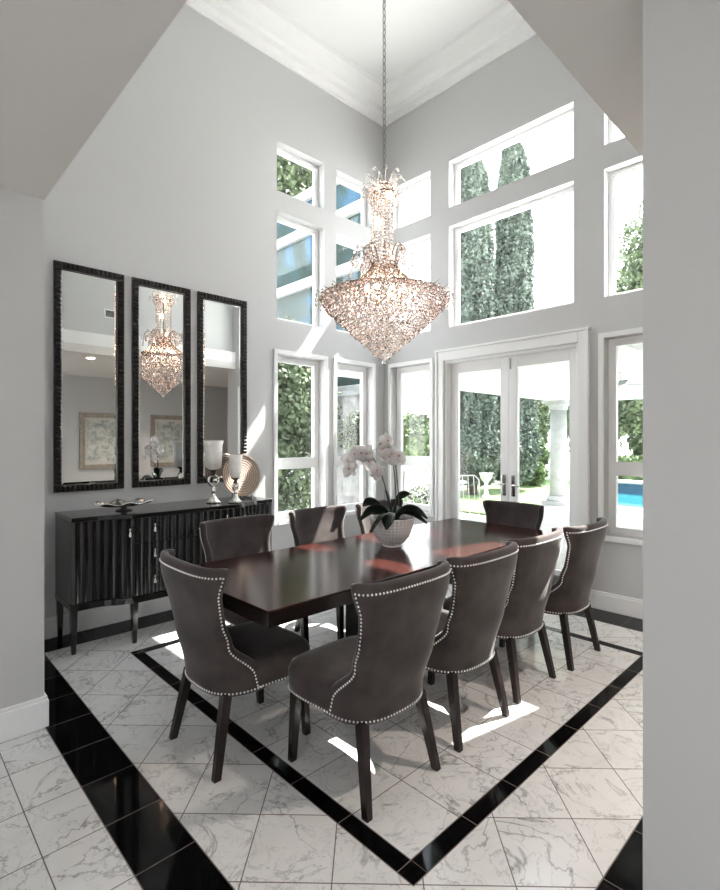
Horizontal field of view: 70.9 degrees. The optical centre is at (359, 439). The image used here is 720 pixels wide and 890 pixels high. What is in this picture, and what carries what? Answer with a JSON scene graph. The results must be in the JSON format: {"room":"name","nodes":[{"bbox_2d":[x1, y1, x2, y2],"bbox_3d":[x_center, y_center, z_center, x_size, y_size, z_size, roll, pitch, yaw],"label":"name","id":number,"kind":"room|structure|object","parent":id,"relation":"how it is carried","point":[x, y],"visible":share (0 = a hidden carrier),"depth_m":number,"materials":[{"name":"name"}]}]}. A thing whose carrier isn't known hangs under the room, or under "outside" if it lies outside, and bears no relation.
{"room":"dining room","nodes":[
{"label":"dining room","id":0,"kind":"room"},
{"bbox_2d":[0,187,43,708],"bbox_3d":[-3.933,0.120,1.522,4.850,2.760,1.530,0,0,-44],"label":"wall pier","id":1,"kind":"object","parent":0,"point":[21,215],"visible":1,"depth_m":2.58,"materials":[{"name":"grey paint"}]},
{"bbox_2d":[0,692,48,742],"bbox_3d":[-3.843,1.420,1.442,4.868,0.160,1.330,0,0,-44],"label":"baseboard","id":2,"kind":"object","parent":1,"relation":"attached to","point":[32,715],"visible":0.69,"depth_m":2.58,"materials":[{"name":"white wood"}]},
{"bbox_2d":[44,4,383,617],"bbox_3d":[-1.208,-1.500,5.072,4.400,6.000,0.200,0,0,-44],"label":"wall","id":3,"kind":"structure","parent":0,"point":[176,183],"depth_m":4.74,"materials":[{"name":"grey paint"}]},
{"bbox_2d":[53,260,123,492],"bbox_3d":[-2.137,-0.482,4.011,0.510,1.765,0.036,0,0,-44],"label":"wall mirror","id":4,"kind":"object","parent":3,"relation":"attached to","point":[88,303],"visible":1,"depth_m":4.00,"materials":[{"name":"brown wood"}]},
{"bbox_2d":[44,596,171,639],"bbox_3d":[-1.132,1.420,4.993,4.000,0.160,0.018,0,0,-44],"label":"baseboard","id":5,"kind":"structure","parent":3,"relation":"attached to","point":[91,618],"depth_m":4.08,"materials":[{"name":"white"}]},
{"bbox_2d":[132,277,190,487],"bbox_3d":[-1.721,-0.482,4.412,0.510,1.765,0.036,0,0,-44],"label":"wall mirror","id":6,"kind":"object","parent":3,"relation":"attached to","point":[161,312],"visible":1,"depth_m":4.41,"materials":[{"name":"brown wood"}]},
{"bbox_2d":[197,291,246,483],"bbox_3d":[-1.302,-0.482,4.816,0.510,1.765,0.036,0,0,-44],"label":"wall mirror","id":7,"kind":"object","parent":3,"relation":"attached to","point":[221,320],"visible":0.85,"depth_m":4.81,"materials":[{"name":"brown wood"}]},
{"bbox_2d":[204,299,240,476],"bbox_3d":[-1.311,-0.482,4.826,0.414,1.669,0.008,0,0,-44],"label":"mirror glass","id":8,"kind":"object","parent":7,"relation":"attached to","point":[222,317],"depth_m":4.82,"materials":[{"name":"silver metal"}]},
{"bbox_2d":[185,0,384,126],"bbox_3d":[-1.083,-4.080,4.870,4.100,0.280,0.265,0,0,-44],"label":"trim","id":9,"kind":"structure","parent":3,"relation":"attached to","point":[260,24],"depth_m":5.28,"materials":[{"name":"white paint"}]},
{"bbox_2d":[277,216,317,326],"bbox_3d":[-0.725,-1.825,5.579,0.640,1.130,0.060,0,0,-44],"label":"window","id":10,"kind":"structure","parent":3,"relation":"in","point":[281,220],"depth_m":5.76,"materials":[{"name":"white wood"}]},
{"bbox_2d":[277,147,317,206],"bbox_3d":[-0.725,-2.860,5.579,0.640,0.520,0.060,0,0,-44],"label":"window","id":11,"kind":"structure","parent":3,"relation":"in","point":[289,156],"depth_m":5.71,"materials":[{"name":"white wood"}]},
{"bbox_2d":[273,348,327,525],"bbox_3d":[-0.680,-0.030,5.532,0.730,1.830,0.190,0,0,-44],"label":"window","id":12,"kind":"structure","parent":3,"relation":"in","point":[311,462],"depth_m":5.66,"materials":[{"name":"white wood"}]},
{"bbox_2d":[336,176,365,225],"bbox_3d":[-0.152,-2.860,6.131,0.590,0.520,0.060,0,0,-44],"label":"window","id":13,"kind":"structure","parent":3,"relation":"in","point":[339,180],"depth_m":6.26,"materials":[{"name":"white wood"}]},
{"bbox_2d":[336,238,365,333],"bbox_3d":[-0.152,-1.825,6.131,0.590,1.130,0.060,0,0,-44],"label":"window","id":14,"kind":"structure","parent":3,"relation":"in","point":[338,241],"depth_m":6.13,"materials":[{"name":"white wood"}]},
{"bbox_2d":[333,357,375,515],"bbox_3d":[-0.107,-0.030,6.084,0.680,1.830,0.190,0,0,-44],"label":"window","id":15,"kind":"structure","parent":3,"relation":"in","point":[337,462],"depth_m":6.23,"materials":[{"name":"white wood"}]},
{"bbox_2d":[338,343,642,400],"bbox_3d":[4.128,-1.080,8.146,7.550,0.320,5.000,0,0,-44],"label":"patio cover","id":16,"kind":"object","parent":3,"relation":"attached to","point":[550,381],"visible":0.26,"depth_m":8.85,"materials":[{"name":"white stone"}]},
{"bbox_2d":[618,372,642,389],"bbox_3d":[4.254,-0.960,8.267,1.047,0.280,1.047,0,0,-22],"label":"ceiling fan","id":17,"kind":"object","parent":16,"relation":"hanging from","point":[622,384],"visible":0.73,"depth_m":8.18,"materials":[{"name":"white metal"}]},
{"bbox_2d":[0,577,642,889],"bbox_3d":[0.251,1.550,1.901,11.400,0.100,6.790,0,0,-44],"label":"floor","id":18,"kind":"structure","parent":0,"point":[547,795],"depth_m":2.22,"materials":[{"name":"stone"}]},
{"bbox_2d":[55,496,271,654],"bbox_3d":[-1.511,1.022,4.197,1.674,0.955,0.580,0,0,-44],"label":"sideboard","id":19,"kind":"object","parent":18,"relation":"on","point":[107,556],"visible":0.55,"depth_m":3.72,"materials":[{"name":"black paint"}]},
{"bbox_2d":[92,498,153,511],"bbox_3d":[-1.823,0.506,3.909,0.460,0.076,0.289,0,0,-44],"label":"dish","id":20,"kind":"object","parent":19,"relation":"on","point":[123,504],"visible":1,"depth_m":3.90,"materials":[{"name":"silver metal"}]},
{"bbox_2d":[203,440,223,502],"bbox_3d":[-1.277,0.274,4.408,0.175,0.540,0.175,0,0,-44],"label":"candle holder","id":21,"kind":"object","parent":19,"relation":"on","point":[213,448],"visible":1,"depth_m":4.36,"materials":[{"name":"white glass"}]},
{"bbox_2d":[203,440,223,469],"bbox_3d":[-1.277,0.132,4.408,0.175,0.255,0.175,0,0,-44],"label":"cup","id":22,"kind":"object","parent":21,"relation":"on","point":[213,448],"depth_m":4.35,"materials":[{"name":"white glass"}]},
{"bbox_2d":[228,455,242,502],"bbox_3d":[-1.086,0.337,4.412,0.126,0.415,0.126,0,0,-22],"label":"candle holder","id":23,"kind":"object","parent":19,"relation":"on","point":[235,461],"visible":1,"depth_m":4.38,"materials":[{"name":"silver metal"}]},
{"bbox_2d":[228,455,242,477],"bbox_3d":[-1.086,0.229,4.412,0.126,0.200,0.126,0,0,-44],"label":"cup","id":24,"kind":"object","parent":23,"relation":"on","point":[235,461],"depth_m":4.37,"materials":[{"name":"white glass"}]},
{"bbox_2d":[222,454,259,498],"bbox_3d":[-1.115,0.338,4.759,0.400,0.414,0.169,0,0,-44],"label":"disc","id":25,"kind":"object","parent":19,"relation":"on","point":[249,480],"visible":0.68,"depth_m":4.79,"materials":[{"name":"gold metal"}]},
{"bbox_2d":[159,549,310,783],"bbox_3d":[-0.619,1.028,2.550,0.645,0.945,0.590,0,0,-44],"label":"dining chair","id":26,"kind":"object","parent":18,"relation":"on","point":[225,663],"visible":0.9,"depth_m":2.33,"materials":[{"name":"brown fabric"}]},
{"bbox_2d":[199,514,308,642],"bbox_3d":[-0.698,1.028,3.419,0.590,0.945,0.645,0,0,-44],"label":"dining chair","id":27,"kind":"object","parent":18,"relation":"on","point":[226,538],"visible":0.37,"depth_m":3.57,"materials":[{"name":"brown fabric"}]},
{"bbox_2d":[288,505,346,639],"bbox_3d":[-0.172,1.028,3.954,0.590,0.945,0.645,0,0,-44],"label":"dining chair","id":28,"kind":"object","parent":18,"relation":"on","point":[324,523],"visible":0.28,"depth_m":4.11,"materials":[{"name":"brown fabric"}]},
{"bbox_2d":[288,560,450,822],"bbox_3d":[0.026,1.028,2.322,0.590,0.945,0.645,0,0,-44],"label":"dining chair","id":29,"kind":"object","parent":18,"relation":"on","point":[372,676],"visible":1,"depth_m":2.10,"materials":[{"name":"brown fabric"}]},
{"bbox_2d":[196,518,550,636],"bbox_3d":[0.237,1.117,3.465,2.710,0.765,0.990,0,0,-44],"label":"dining table","id":30,"kind":"object","parent":18,"relation":"on","point":[270,589],"visible":0.45,"depth_m":2.99,"materials":[{"name":"brown wood"}]},
{"bbox_2d":[340,432,427,547],"bbox_3d":[0.188,0.341,3.515,0.468,0.786,0.474,0,0,-44],"label":"potted orchid","id":31,"kind":"object","parent":30,"relation":"on","point":[391,527],"visible":1,"depth_m":3.48,"materials":[{"name":"white plant"}]},
{"bbox_2d":[355,499,402,534],"bbox_3d":[0.346,1.028,4.425,0.590,0.945,0.645,0,0,-44],"label":"dining chair","id":32,"kind":"object","parent":18,"relation":"on","point":[365,525],"visible":0.17,"depth_m":4.47,"materials":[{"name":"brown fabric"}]},
{"bbox_2d":[425,541,518,752],"bbox_3d":[0.474,1.028,2.768,0.590,0.945,0.645,0,0,-44],"label":"dining chair","id":33,"kind":"object","parent":18,"relation":"on","point":[465,636],"visible":0.78,"depth_m":2.51,"materials":[{"name":"brown fabric"}]},
{"bbox_2d":[443,527,563,704],"bbox_3d":[0.896,1.028,3.209,0.590,0.945,0.645,0,0,-44],"label":"dining chair","id":34,"kind":"object","parent":18,"relation":"on","point":[531,582],"visible":0.59,"depth_m":2.95,"materials":[{"name":"brown fabric"}]},
{"bbox_2d":[483,500,544,529],"bbox_3d":[1.180,1.028,4.318,0.645,0.945,0.590,0,0,-44],"label":"dining chair","id":35,"kind":"object","parent":18,"relation":"on","point":[516,514],"visible":0.27,"depth_m":4.50,"materials":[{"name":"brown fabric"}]},
{"bbox_2d":[499,517,607,671],"bbox_3d":[1.372,1.028,3.620,0.590,0.945,0.645,0,0,-44],"label":"dining chair","id":36,"kind":"object","parent":18,"relation":"on","point":[570,591],"visible":0.73,"depth_m":3.36,"materials":[{"name":"brown fabric"}]},
{"bbox_2d":[0,0,642,199],"bbox_3d":[0.320,-1.320,1.829,11.400,0.120,6.590,0,0,-44],"label":"ceiling","id":37,"kind":"structure","parent":0,"point":[64,64],"depth_m":1.68,"materials":[{"name":"white paint"}]},
{"bbox_2d":[266,0,506,83],"bbox_3d":[0.124,-4.270,3.689,4.400,0.100,4.040,0,0,-44],"label":"ceiling","id":38,"kind":"structure","parent":0,"point":[415,29],"depth_m":5.14,"materials":[{"name":"white paint"}]},
{"bbox_2d":[315,0,453,364],"bbox_3d":[0.172,-2.377,3.611,0.983,3.687,0.984,0,0,-6],"label":"chandelier","id":39,"kind":"object","parent":38,"relation":"hanging from","point":[331,299],"visible":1,"depth_m":3.50,"materials":[{"name":"clear glass"}]},
{"bbox_2d":[384,35,642,599],"bbox_3d":[1.734,-1.500,5.046,0.200,6.000,3.920,0,0,-44],"label":"wall","id":40,"kind":"structure","parent":0,"point":[528,86],"depth_m":5.01,"materials":[{"name":"grey paint"}]},
{"bbox_2d":[388,358,432,516],"bbox_3d":[0.650,-0.030,6.120,0.190,1.830,0.700,0,0,-44],"label":"window","id":41,"kind":"structure","parent":40,"relation":"in","point":[427,461],"depth_m":6.18,"materials":[{"name":"white wood"}]},
{"bbox_2d":[397,177,429,228],"bbox_3d":[0.697,-2.860,6.165,0.060,0.520,0.610,0,0,-44],"label":"window","id":42,"kind":"structure","parent":40,"relation":"in","point":[425,181],"depth_m":6.28,"materials":[{"name":"white wood"}]},
{"bbox_2d":[397,238,429,332],"bbox_3d":[0.697,-1.825,6.165,0.060,1.130,0.610,0,0,-44],"label":"window","id":43,"kind":"structure","parent":40,"relation":"in","point":[427,241],"depth_m":6.14,"materials":[{"name":"white wood"}]},
{"bbox_2d":[384,0,536,127],"bbox_3d":[1.504,-4.080,4.949,0.265,0.280,3.740,0,0,-44],"label":"trim","id":44,"kind":"structure","parent":40,"relation":"attached to","point":[503,29],"depth_m":5.42,"materials":[{"name":"white paint"}]},
{"bbox_2d":[451,357,508,518],"bbox_3d":[1.278,0.315,5.480,0.104,2.350,0.723,0,0,-44],"label":"door","id":45,"kind":"structure","parent":40,"relation":"in","point":[502,364],"depth_m":5.51,"materials":[{"name":"white wood"}]},
{"bbox_2d":[434,326,590,525],"bbox_3d":[1.533,0.242,5.221,0.245,2.515,1.730,0,0,-44],"label":"trim","id":46,"kind":"structure","parent":40,"relation":"attached to","point":[580,337],"depth_m":4.97,"materials":[{"name":"white wood"}]},
{"bbox_2d":[454,186,573,325],"bbox_3d":[1.575,-1.825,5.254,0.060,1.130,1.400,0,0,-44],"label":"window","id":47,"kind":"structure","parent":40,"relation":"in","point":[568,191],"depth_m":5.47,"materials":[{"name":"white wood"}]},
{"bbox_2d":[454,109,573,205],"bbox_3d":[1.575,-2.860,5.254,0.060,0.520,1.400,0,0,-44],"label":"window","id":48,"kind":"structure","parent":40,"relation":"in","point":[569,114],"depth_m":5.30,"materials":[{"name":"white wood"}]},
{"bbox_2d":[509,348,575,575],"bbox_3d":[1.782,0.315,4.956,0.104,2.350,0.723,0,0,-44],"label":"door","id":49,"kind":"structure","parent":40,"relation":"in","point":[515,362],"depth_m":5.00,"materials":[{"name":"white wood"}]},
{"bbox_2d":[609,119,615,142],"bbox_3d":[2.539,-2.860,4.253,0.060,0.520,0.840,0,0,-44],"label":"window","id":50,"kind":"structure","parent":40,"relation":"in","point":[612,128],"depth_m":4.52,"materials":[{"name":"white"}]},
{"bbox_2d":[589,589,642,618],"bbox_3d":[1.662,1.420,4.963,0.018,0.160,3.900,0,0,-44],"label":"baseboard","id":51,"kind":"structure","parent":40,"relation":"attached to","point":[623,605],"depth_m":4.37,"materials":[{"name":"white wood"}]},
{"bbox_2d":[598,327,642,545],"bbox_3d":[2.493,-0.030,4.208,0.190,1.830,0.930,0,0,-44],"label":"window","id":52,"kind":"structure","parent":40,"relation":"in","point":[616,468],"depth_m":4.48,"materials":[{"name":"white wood"}]},
{"bbox_2d":[609,161,642,295],"bbox_3d":[2.539,-1.825,4.253,0.060,1.130,0.840,0,0,-44],"label":"window","id":53,"kind":"structure","parent":40,"relation":"in","point":[638,166],"depth_m":4.52,"materials":[{"name":"white wood"}]},
{"bbox_2d":[643,0,719,889],"bbox_3d":[1.076,0.120,1.395,0.415,2.760,0.415,0,0,-44],"label":"wall pier","id":54,"kind":"object","parent":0,"point":[681,38],"visible":1,"depth_m":1.33,"materials":[{"name":"grey paint"}]},
{"label":"outside","id":55,"kind":"structure","parent":0,"visible":0},
{"bbox_2d":[460,449,633,519],"bbox_3d":[0.390,1.770,21.210,150.000,0.260,150.000,0,0,-44],"label":"ground","id":56,"kind":"structure","parent":55,"point":[620,452],"depth_m":31.31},
{"bbox_2d":[277,155,312,196],"bbox_3d":[-4.114,-6.156,19.989,8.869,15.559,8.770,0,0,-18],"label":"shade tree","id":57,"kind":"object","parent":56,"relation":"on","point":[292,176],"visible":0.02,"depth_m":18.71,"materials":[{"name":"green plant"}]},
{"bbox_2d":[277,312,342,511],"bbox_3d":[-1.601,-0.371,8.829,2.634,4.099,2.644,0,0,-22],"label":"hedge","id":58,"kind":"object","parent":56,"relation":"on","point":[294,381],"visible":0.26,"depth_m":8.16,"materials":[{"name":"green plant"}]},
{"bbox_2d":[277,182,360,510],"bbox_3d":[-0.246,-1.780,12.861,4.576,6.800,6.080,0,0,-44],"label":"neighboring building","id":59,"kind":"structure","parent":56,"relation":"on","point":[294,246],"depth_m":10.42,"materials":[{"name":"white paint"}]},
{"bbox_2d":[338,410,406,453],"bbox_3d":[0.159,0.322,8.150,1.001,2.599,0.922,0,0,-44],"label":"shade tree","id":60,"kind":"object","parent":56,"relation":"on","point":[352,428],"visible":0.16,"depth_m":7.97,"materials":[{"name":"green plant"}]},
{"bbox_2d":[403,428,428,455],"bbox_3d":[2.842,0.600,19.677,8.034,2.196,1.217,0,0,-44],"label":"hedge","id":61,"kind":"object","parent":56,"relation":"on","point":[415,442],"visible":0.05,"depth_m":18.38,"materials":[{"name":"green plant"}]},
{"bbox_2d":[403,411,428,430],"bbox_3d":[2.642,0.123,23.481,4.005,3.007,3.673,0,0,-44],"label":"tree","id":62,"kind":"object","parent":56,"relation":"on","point":[413,420],"visible":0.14,"depth_m":22.73,"materials":[{"name":"green plant"}]},
{"bbox_2d":[406,483,428,504],"bbox_3d":[1.091,1.151,9.450,0.496,0.737,0.486,0,0,-44],"label":"flowering shrub","id":63,"kind":"object","parent":56,"relation":"on","point":[416,488],"visible":0.7,"depth_m":9.34,"materials":[{"name":"white plant"}]},
{"bbox_2d":[403,464,499,493],"bbox_3d":[3.011,1.145,16.617,6.600,0.990,0.250,0,0,-44],"label":"wall","id":64,"kind":"structure","parent":56,"relation":"on","point":[413,474],"depth_m":15.18,"materials":[{"name":"paint"}]},
{"bbox_2d":[530,427,549,481],"bbox_3d":[6.621,0.534,20.054,1.899,2.419,1.055,0,0,28],"label":"flowering shrub","id":65,"kind":"object","parent":56,"relation":"on","point":[545,457],"visible":0.12,"depth_m":19.59,"materials":[{"name":"green plant"}]},
{"bbox_2d":[534,400,549,447],"bbox_3d":[10.141,-1.277,29.139,1.914,5.802,2.730,0,0,6],"label":"tree","id":66,"kind":"object","parent":56,"relation":"on","point":[543,415],"visible":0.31,"depth_m":28.52,"materials":[{"name":"green plant"}]},
{"bbox_2d":[547,406,568,452],"bbox_3d":[10.719,-0.354,24.475,2.840,3.958,3.069,0,0,38],"label":"tree","id":67,"kind":"object","parent":56,"relation":"on","point":[568,406],"visible":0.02,"depth_m":24.03,"materials":[{"name":"green plant"}]},
{"bbox_2d":[618,428,626,447],"bbox_3d":[15.272,-1.162,30.668,4.684,5.572,4.294,0,0,-18],"label":"tree","id":68,"kind":"object","parent":56,"relation":"on","point":[621,433],"visible":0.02,"depth_m":29.84,"materials":[{"name":"green plant"}]},
{"bbox_2d":[616,200,642,292],"bbox_3d":[14.058,-4.668,23.769,4.146,12.580,4.448,0,0,10],"label":"tree","id":69,"kind":"object","parent":56,"relation":"on","point":[632,278],"visible":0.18,"depth_m":23.32,"materials":[{"name":"green plant"}]},
{"bbox_2d":[618,483,642,494],"bbox_3d":[12.396,1.470,10.699,0.300,0.340,14.200,0,0,-44],"label":"wall","id":70,"kind":"structure","parent":56,"relation":"on","point":[622,488],"depth_m":15.02,"materials":[{"name":"paint"}]},
{"bbox_2d":[618,479,642,484],"bbox_3d":[12.488,1.270,10.856,0.750,0.060,14.300,0,0,-44],"label":"pool coping","id":71,"kind":"object","parent":70,"relation":"on","point":[619,480],"depth_m":15.12},
{"bbox_2d":[618,399,642,456],"bbox_3d":[11.458,-0.629,20.405,2.324,4.509,2.987,0,0,17],"label":"tree","id":72,"kind":"object","parent":56,"relation":"on","point":[630,412],"visible":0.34,"depth_m":19.98,"materials":[{"name":"green plant"}]},
{"bbox_2d":[618,454,642,480],"bbox_3d":[13.099,1.056,12.634,1.192,1.293,14.393,0,0,-44],"label":"hedge","id":73,"kind":"object","parent":56,"relation":"on","point":[625,458],"visible":0.06,"depth_m":16.58,"materials":[{"name":"green plant"}]},
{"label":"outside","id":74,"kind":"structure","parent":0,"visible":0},
{"bbox_2d":[403,479,568,514],"bbox_3d":[5.340,1.620,15.786,10.400,0.040,4.080,0,0,-44],"label":"lawn","id":75,"kind":"structure","parent":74,"point":[533,494],"depth_m":14.59,"materials":[{"name":"green plant"}]},
{"bbox_2d":[460,159,499,494],"bbox_3d":[3.372,-3.462,14.982,1.725,10.165,1.826,0,0,-44],"label":"cypress tree","id":76,"kind":"object","parent":75,"relation":"on","point":[478,420],"visible":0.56,"depth_m":14.54,"materials":[{"name":"green plant"}]},
{"bbox_2d":[479,473,492,497],"bbox_3d":[3.486,1.260,14.000,0.390,0.680,0.390,0,0,-44],"label":"urn","id":77,"kind":"object","parent":75,"relation":"on","point":[485,477],"visible":1,"depth_m":13.92,"materials":[{"name":"white stone"}]},
{"bbox_2d":[479,473,492,482],"bbox_3d":[3.486,1.049,14.000,0.390,0.258,0.390,0,0,-44],"label":"bowl","id":78,"kind":"object","parent":77,"relation":"on","point":[485,477],"depth_m":13.89,"materials":[{"name":"white stone"}]},
{"bbox_2d":[491,142,543,482],"bbox_3d":[4.967,-4.012,16.178,1.782,11.265,1.727,0,0,40],"label":"cypress tree","id":79,"kind":"object","parent":75,"relation":"on","point":[514,242],"visible":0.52,"depth_m":15.80,"materials":[{"name":"green plant"}]},
{"bbox_2d":[519,461,548,485],"bbox_3d":[5.972,1.187,17.814,1.319,1.020,1.453,0,0,-44],"label":"flowering shrub","id":80,"kind":"object","parent":75,"relation":"on","point":[542,472],"visible":0.39,"depth_m":17.43,"materials":[{"name":"green plant"}]},
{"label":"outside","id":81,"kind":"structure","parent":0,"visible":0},
{"bbox_2d":[463,505,642,569],"bbox_3d":[4.104,1.570,8.171,7.550,0.100,5.130,0,0,-44],"label":"patio","id":82,"kind":"structure","parent":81,"point":[554,516],"depth_m":9.67,"materials":[{"name":"white concrete"}]},
{"bbox_2d":[419,480,466,483],"bbox_3d":[1.593,1.155,9.730,0.920,0.730,0.920,0,0,-44],"label":"patio table","id":83,"kind":"object","parent":82,"relation":"on","point":[420,481],"visible":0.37,"depth_m":9.63,"materials":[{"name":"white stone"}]},
{"bbox_2d":[460,475,483,521],"bbox_3d":[1.842,1.051,8.195,0.400,0.941,0.468,0,0,-13],"label":"patio chair","id":84,"kind":"object","parent":82,"relation":"on","point":[469,505],"visible":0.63,"depth_m":8.33,"materials":[{"name":"white metal"}]},
{"bbox_2d":[542,399,568,506],"bbox_3d":[4.660,0.300,11.881,0.560,2.441,0.560,0,0,-44],"label":"column","id":85,"kind":"structure","parent":82,"relation":"on","point":[558,469],"depth_m":11.71,"materials":[{"name":"white stone"}]},
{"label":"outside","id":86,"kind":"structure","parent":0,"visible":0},
{"bbox_2d":[618,493,642,507],"bbox_3d":[10.920,1.620,9.276,3.800,0.040,14.200,0,0,-44],"label":"pool water","id":87,"kind":"structure","parent":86,"point":[628,500],"depth_m":13.38,"materials":[{"name":"teal liquid"}]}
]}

